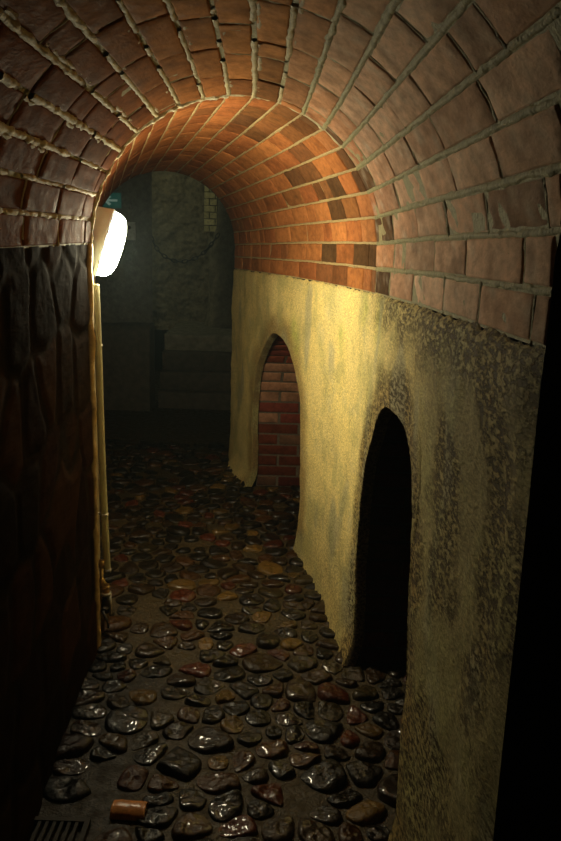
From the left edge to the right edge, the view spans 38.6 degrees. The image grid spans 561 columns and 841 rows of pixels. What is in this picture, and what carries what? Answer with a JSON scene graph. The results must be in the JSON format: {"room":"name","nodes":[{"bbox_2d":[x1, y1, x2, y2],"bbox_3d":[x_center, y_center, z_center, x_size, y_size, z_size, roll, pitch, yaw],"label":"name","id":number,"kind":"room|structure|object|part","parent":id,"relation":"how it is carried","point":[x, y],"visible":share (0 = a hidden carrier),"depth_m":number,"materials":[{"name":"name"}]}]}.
{"room":"underground passage","nodes":[
{"label":"underground passage","id":0,"kind":"room"},
{"bbox_2d":[0,244,100,840],"bbox_3d":[-0.609,0.655,0.807,0.022,1.583,4.474,1,13,-2],"label":"wall","id":1,"kind":"structure","parent":0,"point":[50,630],"depth_m":2.23,"materials":[{"name":"stone"}]},
{"bbox_2d":[91,244,100,627],"bbox_3d":[-0.980,-0.155,4.267,0.014,1.583,2.699,-1,13,-13],"label":"wall","id":2,"kind":"structure","parent":0,"point":[93,277],"depth_m":3.09,"materials":[{"name":"beige paint"}]},
{"bbox_2d":[93,284,110,573],"bbox_3d":[-0.711,0.048,3.119,0.064,1.144,0.104,-7,15,-32],"label":"conduit pipe","id":3,"kind":"object","parent":2,"relation":"attached to","point":[104,514],"visible":0.89,"depth_m":3.11,"materials":[{"name":"plastic"}]},
{"bbox_2d":[99,559,111,632],"bbox_3d":[-0.648,0.703,3.074,0.049,0.346,0.284,-3,14,-21],"label":"water valve","id":4,"kind":"object","parent":2,"relation":"attached to","point":[105,593],"visible":0.99,"depth_m":3.09,"materials":[{"name":"gold metal"}]},
{"bbox_3d":[-0.714,0.795,3.252,0.036,0.055,0.021,2,13,0],"label":"spout","id":5,"kind":"part","parent":4,"relation":"part of","materials":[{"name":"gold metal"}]},
{"bbox_3d":[-0.697,0.792,3.193,0.037,0.070,0.022,5,13,13],"label":"lever","id":6,"kind":"part","parent":4,"relation":"part of","materials":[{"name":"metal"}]},
{"bbox_2d":[91,206,126,275],"bbox_3d":[-0.699,-0.683,3.072,0.216,0.271,0.160,2,13,0],"label":"lamp","id":7,"kind":"object","parent":2,"relation":"attached to","point":[109,231],"visible":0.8,"depth_m":3.01,"materials":[{"name":"white glass"}]},
{"bbox_2d":[97,172,152,322],"bbox_3d":[-1.953,-1.691,7.345,1.590,3.130,0.272,2,13,0],"label":"wall","id":8,"kind":"structure","parent":0,"point":[126,294],"depth_m":7.29,"materials":[{"name":"plaster"}]},
{"bbox_2d":[103,193,120,207],"bbox_3d":[-1.554,-1.961,7.121,0.270,0.130,0.027,2,13,0],"label":"exit sign","id":9,"kind":"object","parent":8,"relation":"attached to","point":[114,200],"visible":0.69,"depth_m":7.11,"materials":[{"name":"green plastic"}]},
{"bbox_2d":[125,222,135,239],"bbox_3d":[-1.357,-1.700,7.176,0.110,0.160,0.030,2,13,0],"label":"wall plate","id":10,"kind":"object","parent":8,"relation":"attached to","point":[131,226],"visible":0.84,"depth_m":7.17,"materials":[{"name":"metal"}]},
{"bbox_2d":[152,232,219,263],"bbox_3d":[-0.883,-1.587,7.340,0.657,0.288,0.106,0,13,-7],"label":"chain","id":11,"kind":"object","parent":8,"relation":"hanging from","point":[212,242],"visible":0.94,"depth_m":7.35,"materials":[{"name":"metal"}]},
{"bbox_2d":[152,171,209,329],"bbox_3d":[-1.128,-2.308,8.947,2.801,2.600,0.150,2,13,0],"label":"wall","id":12,"kind":"structure","parent":0,"point":[180,290],"depth_m":9.04,"materials":[{"name":"grey stone"}]},
{"bbox_2d":[30,370,406,840],"bbox_3d":[-0.296,0.676,4.109,5.050,0.057,11.100,2,13,0],"label":"floor","id":13,"kind":"structure","parent":0,"point":[217,695],"depth_m":2.92,"materials":[{"name":"grey stone"}]},
{"bbox_2d":[30,816,90,840],"bbox_3d":[-0.611,1.145,2.047,0.170,0.020,0.345,2,13,0],"label":"drain grate","id":14,"kind":"object","parent":13,"relation":"on","point":[60,822],"visible":0.85,"depth_m":2.18,"materials":[{"name":"metal"}]},
{"bbox_2d":[101,322,154,410],"bbox_3d":[-1.928,-0.504,7.342,1.515,0.813,0.226,2,13,0],"label":"stone ledge","id":15,"kind":"object","parent":13,"relation":"on","point":[128,348],"visible":0.36,"depth_m":7.25,"materials":[{"name":"grey stone"}]},
{"bbox_2d":[109,799,148,820],"bbox_3d":[-0.426,1.092,2.257,0.096,0.027,0.069,2,13,3],"label":"brick","id":16,"kind":"object","parent":13,"relation":"on","point":[129,810],"visible":1,"depth_m":2.24,"materials":[{"name":"orange brick"}]},
{"bbox_2d":[158,321,231,409],"bbox_3d":[-0.714,-0.600,8.213,0.825,0.658,1.672,2,13,0],"label":"stone steps","id":17,"kind":"structure","parent":13,"relation":"on","point":[195,373],"depth_m":7.62,"materials":[{"name":"grey stone"}]},
{"bbox_2d":[204,186,234,328],"bbox_3d":[-0.526,-2.210,8.319,0.510,2.450,0.508,2,13,0],"label":"stone pillar","id":18,"kind":"structure","parent":17,"relation":"on","point":[221,254],"depth_m":8.27,"materials":[{"name":"stone"}]},
{"bbox_2d":[97,96,376,293],"bbox_3d":[-0.430,-1.063,4.018,1.041,0.709,3.027,-1,13,-13],"label":"ceiling","id":19,"kind":"structure","parent":0,"point":[296,204],"depth_m":3.65,"materials":[{"name":"brick"}]},
{"bbox_2d":[92,171,457,440],"bbox_3d":[-0.805,-1.420,5.440,4.504,3.530,0.192,1,13,-2],"label":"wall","id":20,"kind":"structure","parent":0,"point":[444,315],"depth_m":5.64,"materials":[{"name":"beige paint"}]},
{"bbox_2d":[0,0,560,348],"bbox_3d":[-0.144,-0.291,0.617,1.077,0.652,4.430,2,13,0],"label":"ceiling","id":21,"kind":"structure","parent":0,"point":[447,113],"depth_m":1.64,"materials":[{"name":"brick"}]},
{"bbox_2d":[256,335,381,543],"bbox_3d":[0.404,0.038,4.588,0.808,1.086,1.341,-2,13,-14],"label":"wall opening","id":22,"kind":"structure","parent":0,"point":[279,401],"depth_m":5.14,"materials":[{"name":"brick"}]},
{"bbox_2d":[227,269,545,840],"bbox_3d":[0.090,0.091,3.566,0.282,1.484,4.640,0,13,-9],"label":"wall","id":23,"kind":"structure","parent":0,"point":[464,396],"depth_m":1.88,"materials":[{"name":"yellow paint"}]},
{"bbox_2d":[359,413,537,701],"bbox_3d":[0.754,0.512,2.509,0.876,1.120,0.939,2,13,0],"label":"wall opening","id":24,"kind":"structure","parent":23,"relation":"part of","point":[389,547],"depth_m":2.98,"materials":[{"name":"plaster"}]},
{"bbox_2d":[493,232,560,840],"bbox_3d":[1.072,0.649,-0.065,2.216,2.071,2.717,2,13,0],"label":"wall","id":25,"kind":"structure","parent":0,"point":[528,808],"depth_m":1.26,"materials":[{"name":"black"}]}
]}

